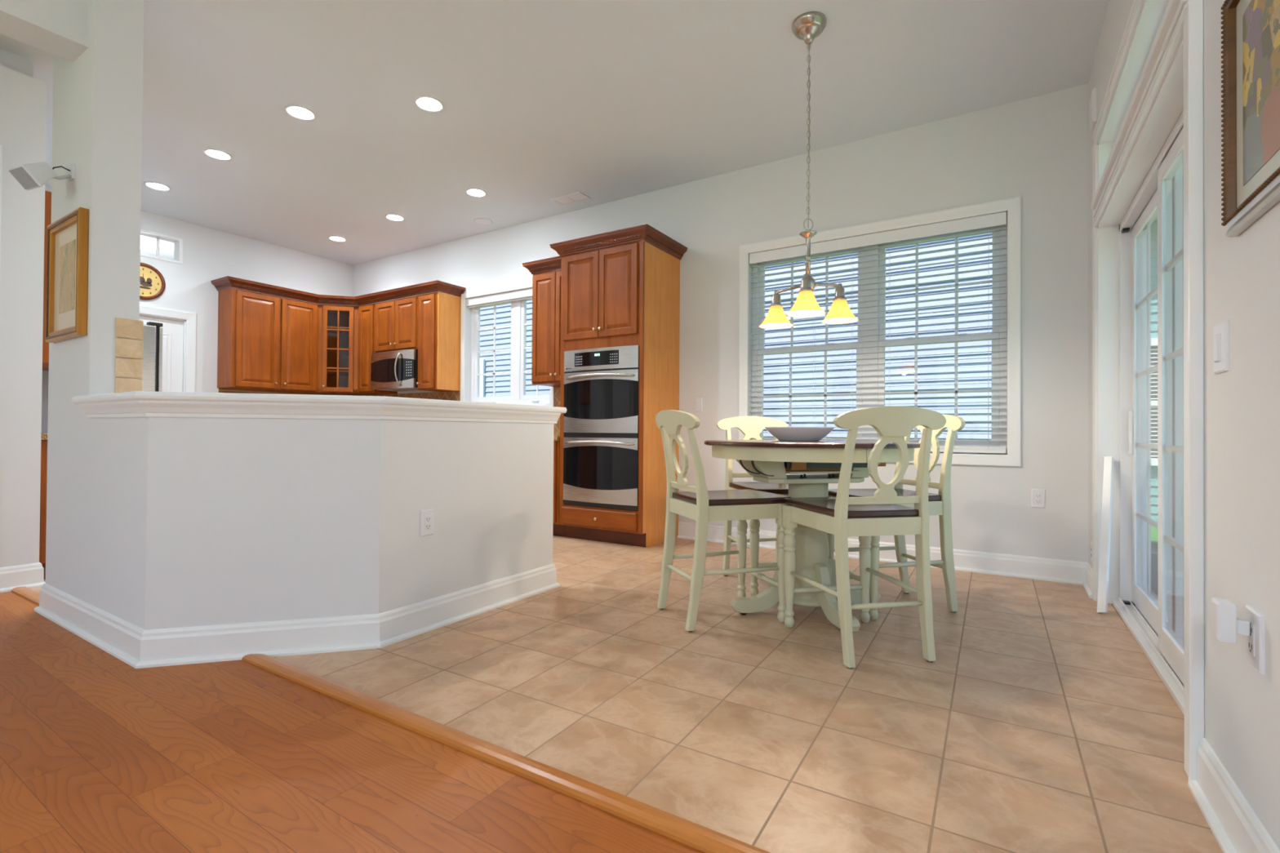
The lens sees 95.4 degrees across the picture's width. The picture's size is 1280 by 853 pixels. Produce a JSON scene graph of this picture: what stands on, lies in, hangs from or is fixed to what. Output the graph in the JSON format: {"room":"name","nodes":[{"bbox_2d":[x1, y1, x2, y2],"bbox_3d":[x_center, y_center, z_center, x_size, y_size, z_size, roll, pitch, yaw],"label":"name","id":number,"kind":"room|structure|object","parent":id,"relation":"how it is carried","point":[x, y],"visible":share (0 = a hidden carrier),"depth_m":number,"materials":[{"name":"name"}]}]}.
{"room":"kitchen dining area","nodes":[
{"label":"kitchen dining area","id":0,"kind":"room"},
{"bbox_2d":[0,48,8,68],"bbox_3d":[-4.896,-0.648,1.436,0.070,3.093,4.560,0,-1,32],"label":"wall","id":1,"kind":"structure","parent":0,"point":[4,55],"depth_m":3.35,"materials":[{"name":"paint"}]},
{"bbox_2d":[8,51,33,77],"bbox_3d":[-4.711,-0.623,4.067,2.540,3.093,0.100,0,-1,32],"label":"wall","id":2,"kind":"structure","parent":0,"point":[17,63],"depth_m":3.41,"materials":[{"name":"paint"}]},
{"bbox_2d":[0,65,46,567],"bbox_3d":[-4.777,-0.570,1.438,0.130,2.940,4.690,0,-1,32],"label":"wall","id":3,"kind":"structure","parent":0,"point":[23,97],"depth_m":3.31,"materials":[{"name":"paint"}]},
{"bbox_2d":[0,144,2,262],"bbox_3d":[-3.591,-0.392,3.196,0.022,2.350,0.093,0,-1,32],"label":"trim","id":4,"kind":"structure","parent":3,"relation":"attached to","point":[1,146],"depth_m":3.23,"materials":[{"name":"paint"}]},
{"bbox_2d":[0,562,44,593],"bbox_3d":[-4.723,0.833,1.498,0.162,0.136,4.562,0,-1,32],"label":"baseboard","id":5,"kind":"structure","parent":3,"relation":"attached to","point":[30,575],"depth_m":3.31,"materials":[{"name":"paint"}]},
{"bbox_2d":[0,0,88,62],"bbox_3d":[-3.794,-1.981,0.867,0.210,0.421,4.410,0,-1,32],"label":"wall header","id":6,"kind":"structure","parent":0,"point":[59,28],"depth_m":2.60,"materials":[{"name":"paint"}]},
{"bbox_2d":[44,0,143,601],"bbox_3d":[-2.685,-0.620,2.859,0.596,3.093,0.175,0,-1,32],"label":"wall pillar","id":7,"kind":"structure","parent":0,"point":[98,95],"depth_m":2.72,"materials":[{"name":"paint"}]},
{"bbox_2d":[8,161,75,190],"bbox_3d":[-2.729,-1.160,2.667,0.128,0.160,0.209,0,-1,32],"label":"wall speaker","id":8,"kind":"object","parent":7,"relation":"attached to","point":[30,175],"visible":1,"depth_m":2.62,"materials":[{"name":"white plastic"}]},
{"bbox_2d":[8,166,38,189],"bbox_3d":[-2.764,-1.115,2.611,0.107,0.067,0.061,0,-1,22],"label":"grille","id":9,"kind":"object","parent":8,"relation":"attached to","point":[28,176],"depth_m":2.60,"materials":[{"name":"fabric"}]},
{"bbox_2d":[44,207,88,342],"bbox_3d":[-2.718,-0.702,2.755,0.470,0.575,0.034,0,-1,32],"label":"framed picture","id":10,"kind":"object","parent":7,"relation":"attached to","point":[67,237],"visible":1,"depth_m":2.75,"materials":[{"name":"wood"}]},
{"bbox_2d":[58,239,75,314],"bbox_3d":[-2.716,-0.707,2.759,0.220,0.325,0.002,0,-1,32],"label":"print","id":11,"kind":"object","parent":10,"relation":"attached to","point":[67,248],"depth_m":2.75,"materials":[{"name":"paper"}]},
{"bbox_2d":[115,317,143,392],"bbox_3d":[-2.402,-0.320,2.737,0.013,0.368,0.102,0,-1,32],"label":"wall tiles","id":12,"kind":"object","parent":7,"relation":"attached to","point":[124,328],"depth_m":2.73,"materials":[{"name":"tile"}]},
{"bbox_2d":[44,185,353,392],"bbox_3d":[-4.794,-0.605,6.210,0.130,3.093,3.550,0,-1,32],"label":"wall","id":13,"kind":"structure","parent":0,"point":[209,254],"depth_m":6.32,"materials":[{"name":"paint"}]},
{"bbox_2d":[139,262,165,299],"bbox_3d":[-4.953,-1.448,5.802,0.030,0.364,0.364,0,-1,32],"label":"wall clock","id":14,"kind":"object","parent":13,"relation":"attached to","point":[152,282],"visible":0.59,"depth_m":5.85,"materials":[{"name":"brown wood"}]},
{"bbox_2d":[140,229,182,264],"bbox_3d":[-5.075,-1.835,5.627,0.007,0.266,1.091,0,-1,32],"label":"trim","id":15,"kind":"structure","parent":13,"relation":"attached to","point":[180,253],"depth_m":5.98,"materials":[{"name":"paint"}]},
{"bbox_2d":[139,313,186,391],"bbox_3d":[-5.049,-0.093,5.806,0.125,2.060,0.805,0,-1,32],"label":"door","id":16,"kind":"structure","parent":13,"relation":"in","point":[174,330],"depth_m":6.05,"materials":[{"name":"paint"}]},
{"bbox_2d":[139,304,196,392],"bbox_3d":[-4.983,-0.136,5.766,0.020,2.145,0.975,0,-1,32],"label":"trim","id":17,"kind":"structure","parent":13,"relation":"attached to","point":[190,317],"depth_m":6.12,"materials":[{"name":"paint"}]},
{"bbox_2d":[217,287,318,393],"bbox_3d":[-4.219,-0.945,6.662,0.366,1.060,0.927,0,-1,32],"label":"upper cabinet","id":18,"kind":"object","parent":13,"relation":"attached to","point":[266,342],"visible":1,"depth_m":6.48,"materials":[{"name":"brown wood"}]},
{"bbox_2d":[210,275,465,306],"bbox_3d":[-3.317,-1.519,6.627,2.702,0.098,0.936,0,-1,-3],"label":"crown molding","id":19,"kind":"structure","parent":18,"relation":"on","point":[225,282],"depth_m":6.54,"materials":[{"name":"brown wood"}]},
{"bbox_2d":[218,387,331,395],"bbox_3d":[-4.208,-0.168,7.017,0.010,0.489,1.528,0,-1,32],"label":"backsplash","id":20,"kind":"structure","parent":13,"relation":"attached to","point":[220,390],"depth_m":6.68,"materials":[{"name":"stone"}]},
{"bbox_2d":[85,417,553,630],"bbox_3d":[-1.386,0.417,2.772,2.138,1.035,0.746,1,-1,-24],"label":"wall","id":21,"kind":"structure","parent":0,"point":[193,522],"depth_m":2.43,"materials":[{"name":"paint"}]},
{"bbox_2d":[34,564,559,668],"bbox_3d":[-1.683,0.865,2.803,2.620,0.136,1.040,0,-1,-11],"label":"baseboard","id":22,"kind":"structure","parent":21,"relation":"attached to","point":[138,647],"depth_m":2.44,"materials":[{"name":"paint"}]},
{"bbox_2d":[71,391,566,413],"bbox_3d":[-1.374,-0.109,2.782,2.276,0.035,0.854,1,-1,-24],"label":"trim","id":23,"kind":"structure","parent":21,"relation":"on","point":[135,395],"depth_m":2.40,"materials":[{"name":"paint"}]},
{"bbox_2d":[78,400,560,423],"bbox_3d":[-1.354,-0.063,2.749,2.203,0.066,0.760,1,-1,-26],"label":"trim","id":24,"kind":"structure","parent":21,"relation":"attached to","point":[138,408],"depth_m":2.42,"materials":[{"name":"paint"}]},
{"bbox_2d":[420,509,434,536],"bbox_3d":[-0.980,0.444,2.686,0.010,0.118,0.073,0,-1,32],"label":"wall outlet","id":25,"kind":"object","parent":21,"relation":"attached to","point":[427,517],"visible":1,"depth_m":2.68,"materials":[{"name":"white plastic"}]},
{"bbox_2d":[424,515,431,530],"bbox_3d":[-0.978,0.444,2.685,0.003,0.066,0.033,0,-1,32],"label":"receptacle","id":26,"kind":"object","parent":25,"relation":"attached to","point":[427,517],"depth_m":2.68,"materials":[{"name":"white plastic"}]},
{"bbox_2d":[0,0,1108,265],"bbox_3d":[-3.448,-2.173,2.687,9.900,0.001,8.460,0,-1,32],"label":"ceiling","id":27,"kind":"structure","parent":0,"point":[605,101],"depth_m":3.72,"materials":[{"name":"paint"}]},
{"bbox_2d":[140,235,159,249],"bbox_3d":[-5.651,-2.089,6.618,0.300,0.130,0.300,0,-1,32],"label":"hall light","id":28,"kind":"object","parent":27,"relation":"attached to","point":[146,242],"visible":0.52,"depth_m":6.57,"materials":[{"name":"white"}]},
{"bbox_2d":[143,182,170,191],"bbox_3d":[-4.329,-2.202,5.224,0.188,0.103,0.188,0,-1,32],"label":"recessed light","id":29,"kind":"object","parent":27,"relation":"in","point":[154,185],"visible":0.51,"depth_m":5.26,"materials":[{"name":"white plastic"}]},
{"bbox_2d":[203,148,232,159],"bbox_3d":[-3.342,-2.201,4.610,0.188,0.103,0.188,0,-1,32],"label":"recessed light","id":30,"kind":"object","parent":27,"relation":"in","point":[215,153],"visible":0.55,"depth_m":4.65,"materials":[{"name":"white plastic"}]},
{"bbox_2d":[284,104,315,119],"bbox_3d":[-2.328,-2.199,3.993,0.188,0.103,0.188,0,-1,32],"label":"recessed light","id":31,"kind":"object","parent":27,"relation":"in","point":[299,112],"visible":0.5,"depth_m":4.04,"materials":[{"name":"white plastic"}]},
{"bbox_2d":[385,213,404,221],"bbox_3d":[-2.505,-2.183,5.953,0.188,0.103,0.188,0,-1,32],"label":"recessed light","id":32,"kind":"object","parent":27,"relation":"in","point":[390,216],"visible":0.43,"depth_m":6.00,"materials":[{"name":"white plastic"}]},
{"bbox_2d":[413,95,444,111],"bbox_3d":[-1.402,-2.194,3.875,0.188,0.103,0.188,0,-1,32],"label":"recessed light","id":33,"kind":"object","parent":27,"relation":"in","point":[429,104],"visible":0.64,"depth_m":3.92,"materials":[{"name":"white plastic"}]},
{"bbox_2d":[465,188,486,196],"bbox_3d":[-1.495,-2.182,5.314,0.188,0.103,0.188,0,-1,32],"label":"recessed light","id":34,"kind":"object","parent":27,"relation":"in","point":[472,192],"visible":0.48,"depth_m":5.37,"materials":[{"name":"white plastic"}]},
{"bbox_2d":[474,217,492,224],"bbox_3d":[-1.627,-2.127,6.040,0.184,0.008,0.184,0,-1,32],"label":"ceiling speaker","id":35,"kind":"object","parent":27,"relation":"attached to","point":[479,220],"visible":1,"depth_m":6.04,"materials":[{"name":"white plastic"}]},
{"bbox_2d":[551,191,591,205],"bbox_3d":[-0.647,-2.127,5.438,0.344,0.006,0.175,0,-1,32],"label":"ceiling vent","id":36,"kind":"object","parent":27,"relation":"in","point":[576,197],"visible":1,"depth_m":5.43,"materials":[{"name":"white plastic"}]},
{"bbox_2d":[759,11,858,328],"bbox_3d":[0.847,-1.351,3.065,0.529,1.579,0.466,0,-1,32],"label":"chandelier","id":37,"kind":"object","parent":27,"relation":"hanging from","point":[807,26],"visible":1,"depth_m":3.06,"materials":[{"name":"glass"}]},
{"bbox_2d":[769,290,782,306],"bbox_3d":[0.760,-0.712,3.248,0.068,0.092,0.068,0,-1,32],"label":"socket","id":38,"kind":"object","parent":37,"relation":"attached to","point":[775,298],"depth_m":3.23,"materials":[{"name":"silver metal"}]},
{"bbox_2d":[799,273,813,292],"bbox_3d":[0.828,-0.715,2.905,0.068,0.092,0.068,0,-1,32],"label":"socket","id":39,"kind":"object","parent":37,"relation":"attached to","point":[806,282],"depth_m":2.88,"materials":[{"name":"silver metal"}]},
{"bbox_2d":[833,283,846,300],"bbox_3d":[1.060,-0.712,3.087,0.068,0.092,0.068,0,-1,32],"label":"socket","id":40,"kind":"object","parent":37,"relation":"attached to","point":[839,291],"depth_m":3.07,"materials":[{"name":"silver metal"}]},
{"bbox_2d":[0,535,1222,852],"bbox_3d":[-2.632,0.971,2.160,8.250,0.100,8.500,0,-1,32],"label":"floor","id":41,"kind":"structure","parent":0,"point":[1039,722],"depth_m":1.78,"materials":[{"name":"beige tile"}]},
{"bbox_2d":[11,586,39,604],"bbox_3d":[-3.242,0.916,3.132,0.645,0.018,0.068,0,-1,31],"label":"threshold strip","id":42,"kind":"object","parent":41,"relation":"on","point":[26,593],"visible":0.54,"depth_m":3.17,"materials":[{"name":"brown wood"}]},
{"bbox_2d":[39,190,51,579],"bbox_3d":[-3.801,-0.302,3.831,0.735,2.460,0.410,0,-1,32],"label":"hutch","id":43,"kind":"object","parent":41,"relation":"on","point":[47,194],"visible":0.02,"depth_m":3.78,"materials":[{"name":"brown wood"}]},
{"bbox_2d":[139,321,163,391],"bbox_3d":[-4.466,0.025,4.601,0.751,1.770,0.900,0,-1,32],"label":"refrigerator","id":44,"kind":"object","parent":41,"relation":"on","point":[152,340],"visible":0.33,"depth_m":4.76,"materials":[{"name":"grey metal"}]},
{"bbox_2d":[241,653,770,852],"bbox_3d":[-0.304,0.923,1.583,3.050,0.018,0.068,0,-1,31],"label":"threshold strip","id":45,"kind":"object","parent":41,"relation":"on","point":[704,839],"visible":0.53,"depth_m":1.56,"materials":[{"name":"brown wood"}]},
{"bbox_2d":[552,440,564,537],"bbox_3d":[-0.803,0.545,5.403,0.599,0.834,0.662,0,-1,32],"label":"base cabinet","id":46,"kind":"object","parent":41,"relation":"on","point":[558,530],"visible":0.02,"depth_m":5.01,"materials":[{"name":"brown wood"}]},
{"bbox_2d":[549,223,687,547],"bbox_3d":[-0.191,-0.299,5.024,0.977,2.524,0.684,0,-1,32],"label":"oven tower","id":47,"kind":"object","parent":41,"relation":"on","point":[627,294],"visible":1,"depth_m":4.77,"materials":[{"name":"brown wood"}]},
{"bbox_2d":[563,345,639,511],"bbox_3d":[-0.207,0.014,4.988,0.753,1.306,0.655,0,-1,32],"label":"double oven","id":48,"kind":"object","parent":47,"relation":"in","point":[602,384],"visible":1,"depth_m":4.73,"materials":[{"name":"silver metal"}]},
{"bbox_2d":[655,409,791,631],"bbox_3d":[0.405,0.435,2.942,0.603,1.027,0.490,1,-1,-20],"label":"dining chair","id":49,"kind":"object","parent":41,"relation":"on","point":[700,504],"visible":0.88,"depth_m":2.81,"materials":[{"name":"green paint"}]},
{"bbox_2d":[715,416,788,595],"bbox_3d":[0.783,0.443,3.545,0.490,1.027,0.603,1,-1,-13],"label":"dining chair","id":50,"kind":"object","parent":41,"relation":"on","point":[751,427],"visible":0.45,"depth_m":3.69,"materials":[{"name":"green paint"}]},
{"bbox_2d":[703,440,920,631],"bbox_3d":[0.875,0.515,3.033,1.124,0.876,1.121,1,-1,-14],"label":"dining table","id":51,"kind":"object","parent":41,"relation":"on","point":[769,461],"visible":0.68,"depth_m":2.90,"materials":[{"name":"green wood"}]},
{"bbox_2d":[764,426,834,440],"bbox_3d":[0.843,0.040,3.083,0.364,0.072,0.364,0,-1,32],"label":"serving bowl","id":52,"kind":"object","parent":51,"relation":"on","point":[781,433],"visible":0.99,"depth_m":2.96,"materials":[{"name":"white ceramic"}]},
{"bbox_2d":[782,405,946,668],"bbox_3d":[0.952,0.436,2.564,0.490,1.027,0.603,0,-1,-12],"label":"dining chair","id":53,"kind":"object","parent":41,"relation":"on","point":[842,516],"visible":1,"depth_m":2.36,"materials":[{"name":"green paint"}]},
{"bbox_2d":[826,413,965,620],"bbox_3d":[1.341,0.443,3.126,0.603,1.027,0.490,1,-1,-13],"label":"dining chair","id":54,"kind":"object","parent":41,"relation":"on","point":[940,504],"visible":0.44,"depth_m":2.99,"materials":[{"name":"green paint"}]},
{"bbox_2d":[1097,456,1114,613],"bbox_3d":[2.459,0.562,3.073,0.265,0.804,0.042,1,-1,-44],"label":"bar","id":55,"kind":"object","parent":41,"relation":"on","point":[1108,476],"visible":1,"depth_m":3.06,"materials":[{"name":"paint"}]},
{"bbox_2d":[353,84,1088,562],"bbox_3d":[-0.469,-0.580,5.699,8.070,3.093,0.160,0,-1,32],"label":"wall","id":56,"kind":"structure","parent":0,"point":[1033,149],"depth_m":4.11,"materials":[{"name":"paint"}]},
{"bbox_2d":[304,304,377,395],"bbox_3d":[-3.696,-0.936,7.252,0.628,1.060,0.628,0,-1,32],"label":"upper cabinet","id":57,"kind":"object","parent":56,"relation":"attached to","point":[338,325],"visible":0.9,"depth_m":7.08,"materials":[{"name":"brown wood"}]},
{"bbox_2d":[327,349,348,355],"bbox_3d":[-3.697,-0.936,7.255,0.595,0.016,0.595,0,-1,32],"label":"shelf","id":58,"kind":"object","parent":57,"relation":"attached to","point":[330,352],"depth_m":7.28,"materials":[{"name":"brown wood"}]},
{"bbox_2d":[327,369,348,376],"bbox_3d":[-3.699,-0.671,7.252,0.595,0.016,0.595,0,-1,32],"label":"shelf","id":59,"kind":"object","parent":57,"relation":"attached to","point":[330,373],"depth_m":7.28,"materials":[{"name":"brown wood"}]},
{"bbox_2d":[327,326,354,336],"bbox_3d":[-3.695,-1.202,7.257,0.595,0.016,0.595,0,-1,32],"label":"shelf","id":60,"kind":"object","parent":57,"relation":"attached to","point":[334,333],"depth_m":7.28,"materials":[{"name":"brown wood"}]},
{"bbox_2d":[357,302,397,394],"bbox_3d":[-3.211,-0.934,7.122,0.326,1.060,0.336,0,-1,32],"label":"upper cabinet","id":61,"kind":"object","parent":56,"relation":"attached to","point":[366,313],"visible":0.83,"depth_m":6.97,"materials":[{"name":"brown wood"}]},
{"bbox_2d":[374,295,418,353],"bbox_3d":[-2.741,-1.164,6.814,0.788,0.600,0.366,0,-1,32],"label":"upper cabinet","id":62,"kind":"object","parent":56,"relation":"attached to","point":[396,321],"visible":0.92,"depth_m":6.66,"materials":[{"name":"brown wood"}]},
{"bbox_2d":[370,349,417,391],"bbox_3d":[-2.754,-0.642,6.760,0.780,0.430,0.460,0,-1,32],"label":"microwave","id":63,"kind":"object","parent":62,"relation":"attached to","point":[397,370],"visible":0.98,"depth_m":6.57,"materials":[{"name":"silver metal"}]},
{"bbox_2d":[416,291,461,391],"bbox_3d":[-2.264,-0.933,6.513,0.334,1.060,0.366,0,-1,32],"label":"upper cabinet","id":64,"kind":"object","parent":56,"relation":"attached to","point":[439,316],"visible":1,"depth_m":6.40,"materials":[{"name":"brown wood"}]},
{"bbox_2d":[360,386,559,435],"bbox_3d":[-2.080,-0.157,6.598,4.040,0.489,0.010,0,-1,32],"label":"backsplash","id":65,"kind":"structure","parent":56,"relation":"attached to","point":[451,395],"depth_m":6.69,"materials":[{"name":"tile"}]},
{"bbox_2d":[460,281,554,406],"bbox_3d":[-1.437,-0.838,6.201,1.365,1.305,0.018,0,-1,32],"label":"trim","id":66,"kind":"structure","parent":56,"relation":"attached to","point":[527,285],"depth_m":6.50,"materials":[{"name":"paint"}]},
{"bbox_2d":[470,298,550,404],"bbox_3d":[-1.374,-0.836,6.302,1.271,1.205,0.090,0,-1,32],"label":"window","id":67,"kind":"structure","parent":56,"relation":"in","point":[517,372],"depth_m":6.29,"materials":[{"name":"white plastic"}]},
{"bbox_2d":[477,305,511,396],"bbox_3d":[-1.612,-0.837,6.450,0.515,1.025,0.010,0,-1,32],"label":"grille","id":68,"kind":"object","parent":67,"relation":"attached to","point":[479,352],"depth_m":6.46,"materials":[{"name":"white plastic"}]},
{"bbox_2d":[466,288,532,307],"bbox_3d":[-1.406,-1.388,6.250,1.257,0.097,0.065,0,-1,32],"label":"roller shade","id":69,"kind":"object","parent":67,"relation":"attached to","point":[525,294],"visible":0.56,"depth_m":6.28,"materials":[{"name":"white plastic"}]},
{"bbox_2d":[524,322,538,395],"bbox_3d":[-1.075,-0.836,6.115,0.370,1.025,0.010,0,-1,32],"label":"grille","id":70,"kind":"object","parent":67,"relation":"attached to","point":[525,323],"depth_m":6.21,"materials":[{"name":"white plastic"}]},
{"bbox_2d":[522,256,561,386],"bbox_3d":[-0.748,-0.981,5.555,0.668,1.159,0.387,0,-1,32],"label":"upper cabinet","id":71,"kind":"object","parent":56,"relation":"attached to","point":[546,282],"visible":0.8,"depth_m":5.47,"materials":[{"name":"brown wood"}]},
{"bbox_2d":[694,397,702,411],"bbox_3d":[0.498,-0.188,4.988,0.073,0.118,0.014,0,-1,32],"label":"light switch","id":72,"kind":"object","parent":56,"relation":"attached to","point":[698,401],"visible":1,"depth_m":4.98,"materials":[{"name":"white plastic"}]},
{"bbox_2d":[751,215,1007,454],"bbox_3d":[1.707,-0.615,4.385,1.799,1.600,0.076,0,-1,32],"label":"window","id":73,"kind":"structure","parent":56,"relation":"in","point":[877,390],"depth_m":4.32,"materials":[{"name":"white plastic"}]},
{"bbox_2d":[762,351,856,438],"bbox_3d":[1.325,-0.249,4.600,0.738,0.688,0.008,0,-1,32],"label":"grille","id":74,"kind":"object","parent":73,"relation":"attached to","point":[790,396],"depth_m":4.66,"materials":[{"name":"white plastic"}]},
{"bbox_2d":[764,257,857,347],"bbox_3d":[1.347,-0.981,4.634,0.744,0.693,0.008,0,-1,32],"label":"grille","id":75,"kind":"object","parent":73,"relation":"attached to","point":[827,258],"depth_m":4.70,"materials":[{"name":"white plastic"}]},
{"bbox_2d":[749,211,1006,453],"bbox_3d":[1.665,-0.619,4.317,1.781,1.590,0.067,0,-1,32],"label":"window blind","id":76,"kind":"object","parent":73,"relation":"attached to","point":[997,219],"visible":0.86,"depth_m":4.18,"materials":[{"name":"white plastic"}]},
{"bbox_2d":[884,342,991,439],"bbox_3d":[2.094,-0.248,4.120,0.675,0.688,0.008,0,-1,32],"label":"grille","id":77,"kind":"object","parent":73,"relation":"attached to","point":[915,393],"depth_m":4.17,"materials":[{"name":"white plastic"}]},
{"bbox_2d":[884,237,992,338],"bbox_3d":[2.116,-0.980,4.154,0.681,0.693,0.008,0,-1,32],"label":"grille","id":78,"kind":"object","parent":73,"relation":"attached to","point":[957,238],"depth_m":4.21,"materials":[{"name":"white plastic"}]},
{"bbox_2d":[738,196,1020,466],"bbox_3d":[1.639,-0.616,4.277,1.937,1.744,0.022,0,-1,32],"label":"trim","id":79,"kind":"structure","parent":56,"relation":"attached to","point":[1012,206],"depth_m":3.90,"materials":[{"name":"paint"}]},
{"bbox_2d":[676,521,1087,585],"bbox_3d":[1.538,0.901,4.314,2.845,0.136,0.032,0,-1,32],"label":"baseboard","id":80,"kind":"structure","parent":56,"relation":"attached to","point":[1068,571],"depth_m":3.85,"materials":[{"name":"paint"}]},
{"bbox_2d":[1031,488,1044,507],"bbox_3d":[2.538,0.458,3.709,0.073,0.118,0.010,0,-1,32],"label":"wall outlet","id":81,"kind":"object","parent":56,"relation":"attached to","point":[1037,495],"visible":1,"depth_m":3.71,"materials":[{"name":"white plastic"}]},
{"bbox_2d":[1088,0,1279,850],"bbox_3d":[0.685,-0.621,0.076,0.190,3.093,8.160,0,-1,32],"label":"wall","id":82,"kind":"structure","parent":0,"point":[1242,273],"depth_m":1.31,"materials":[{"name":"paint"}]},
{"bbox_2d":[1082,562,1092,598],"bbox_3d":[2.643,0.900,3.428,0.032,0.136,0.365,0,-1,32],"label":"baseboard","id":83,"kind":"structure","parent":82,"relation":"attached to","point":[1087,584],"depth_m":3.43,"materials":[{"name":"paint"}]},
{"bbox_2d":[1089,87,1096,131],"bbox_3d":[2.600,-1.818,3.341,0.020,0.190,0.130,0,-1,32],"label":"door chime","id":84,"kind":"object","parent":82,"relation":"attached to","point":[1093,95],"visible":1,"depth_m":3.29,"materials":[{"name":"white plastic"}]},
{"bbox_2d":[1092,144,1097,601],"bbox_3d":[2.544,-0.309,3.253,0.018,2.550,0.055,0,-1,32],"label":"trim","id":85,"kind":"structure","parent":82,"relation":"attached to","point":[1095,229],"depth_m":3.23,"materials":[{"name":"paint"}]},
{"bbox_2d":[1092,0,1145,193],"bbox_3d":[2.024,-1.449,2.417,0.022,0.388,2.032,0,-1,32],"label":"trim","id":86,"kind":"structure","parent":82,"relation":"attached to","point":[1137,5],"depth_m":2.62,"materials":[{"name":"paint"}]},
{"bbox_2d":[1091,0,1186,226],"bbox_3d":[2.024,-1.187,2.428,0.032,0.139,1.915,0,-1,32],"label":"trim","id":87,"kind":"structure","parent":82,"relation":"attached to","point":[1168,38],"depth_m":2.09,"materials":[{"name":"paint"}]},
{"bbox_2d":[1097,0,1183,604],"bbox_3d":[2.068,-0.310,2.389,0.091,2.530,1.915,0,-1,32],"label":"trim","id":88,"kind":"structure","parent":82,"relation":"attached to","point":[1167,107],"depth_m":3.16,"materials":[{"name":"paint"}]},
{"bbox_2d":[1111,109,1184,715],"bbox_3d":[2.139,-0.078,2.341,0.140,2.066,1.897,0,-1,32],"label":"door","id":89,"kind":"structure","parent":82,"relation":"in","point":[1157,626],"depth_m":2.40,"materials":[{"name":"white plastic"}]},
{"bbox_2d":[1136,222,1157,595],"bbox_3d":[2.397,-0.088,2.709,0.014,1.805,0.782,0,-1,32],"label":"grille","id":90,"kind":"object","parent":89,"relation":"attached to","point":[1145,226],"depth_m":2.99,"materials":[{"name":"white plastic"}]},
{"bbox_2d":[1164,151,1184,650],"bbox_3d":[1.898,-0.098,1.986,0.014,1.805,0.833,0,-1,32],"label":"grille","id":91,"kind":"object","parent":89,"relation":"attached to","point":[1177,160],"depth_m":2.33,"materials":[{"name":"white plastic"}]},
{"bbox_2d":[1182,0,1204,781],"bbox_3d":[1.484,-0.101,1.566,0.030,2.090,0.095,0,-1,32],"label":"trim","id":92,"kind":"structure","parent":82,"relation":"attached to","point":[1193,16],"depth_m":1.53,"materials":[{"name":"paint"}]},
{"bbox_2d":[1213,320,1228,373],"bbox_3d":[1.387,-0.188,1.394,0.013,0.118,0.090,0,-1,32],"label":"light switch","id":93,"kind":"object","parent":82,"relation":"attached to","point":[1220,331],"visible":1,"depth_m":1.38,"materials":[{"name":"white plastic"}]},
{"bbox_2d":[1187,737,1279,852],"bbox_3d":[-0.020,0.845,-0.841,0.032,0.136,5.570,0,-1,32],"label":"baseboard","id":94,"kind":"structure","parent":82,"relation":"attached to","point":[1233,822],"depth_m":1.32,"materials":[{"name":"paint"}]},
{"bbox_2d":[1220,0,1279,237],"bbox_3d":[1.136,-0.696,1.012,0.032,0.535,0.705,0,-1,32],"label":"framed picture","id":95,"kind":"object","parent":82,"relation":"attached to","point":[1251,32],"visible":1,"depth_m":1.20,"materials":[{"name":"brown wood"}]},
{"bbox_2d":[1242,0,1279,186],"bbox_3d":[1.140,-0.696,1.010,0.002,0.365,0.535,0,-1,32],"label":"painting","id":96,"kind":"object","parent":95,"relation":"attached to","point":[1260,18],"depth_m":1.15},
{"bbox_2d":[1244,604,1265,675],"bbox_3d":[1.270,0.439,1.206,0.010,0.118,0.090,0,-1,32],"label":"wall outlet","id":97,"kind":"object","parent":82,"relation":"attached to","point":[1255,643],"visible":0.98,"depth_m":1.19,"materials":[{"name":"white plastic"}]},
{"bbox_2d":[1210,597,1249,644],"bbox_3d":[1.249,0.411,1.231,0.052,0.082,0.050,0,-1,32],"label":"plug adapter","id":98,"kind":"object","parent":97,"relation":"attached to","point":[1225,625],"visible":1,"depth_m":1.22,"materials":[{"name":"white plastic"}]},
{"bbox_2d":[1248,620,1254,657],"bbox_3d":[1.268,0.439,1.207,0.003,0.066,0.033,0,-1,32],"label":"receptacle","id":99,"kind":"object","parent":97,"relation":"attached to","point":[1251,637],"depth_m":1.20,"materials":[{"name":"white plastic"}]},
{"label":"outside","id":100,"kind":"structure","parent":0,"visible":0},
{"bbox_2d":[1151,525,1157,541],"bbox_3d":[1.315,1.148,2.111,40.000,0.100,55.000,0,-1,32],"label":"lawn","id":101,"kind":"structure","parent":100,"point":[1153,531],"depth_m":6.29,"materials":[{"name":"green plant"}]},
{"bbox_2d":[479,233,992,439],"bbox_3d":[-1.690,-2.031,11.589,16.860,6.384,0.170,0,-1,32],"label":"neighbor house","id":102,"kind":"structure","parent":101,"relation":"on","point":[503,313],"depth_m":8.26,"materials":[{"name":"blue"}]},
{"bbox_2d":[1150,216,1157,521],"bbox_3d":[8.235,-0.798,5.688,6.050,3.950,0.650,0,-1,32],"label":"house","id":103,"kind":"structure","parent":101,"relation":"on","point":[1153,227],"depth_m":7.13,"materials":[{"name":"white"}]},
{"bbox_2d":[1151,345,1157,456],"bbox_3d":[6.500,-0.315,6.970,0.770,1.362,0.040,0,-1,32],"label":"window blind","id":104,"kind":"object","parent":103,"relation":"hanging from","point":[1153,348],"depth_m":7.12,"materials":[{"name":"plastic"}]},
{"bbox_2d":[1151,541,1158,596],"bbox_3d":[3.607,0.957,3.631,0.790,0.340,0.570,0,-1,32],"label":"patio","id":105,"kind":"structure","parent":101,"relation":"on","point":[1154,569],"depth_m":3.59,"materials":[{"name":"concrete"}]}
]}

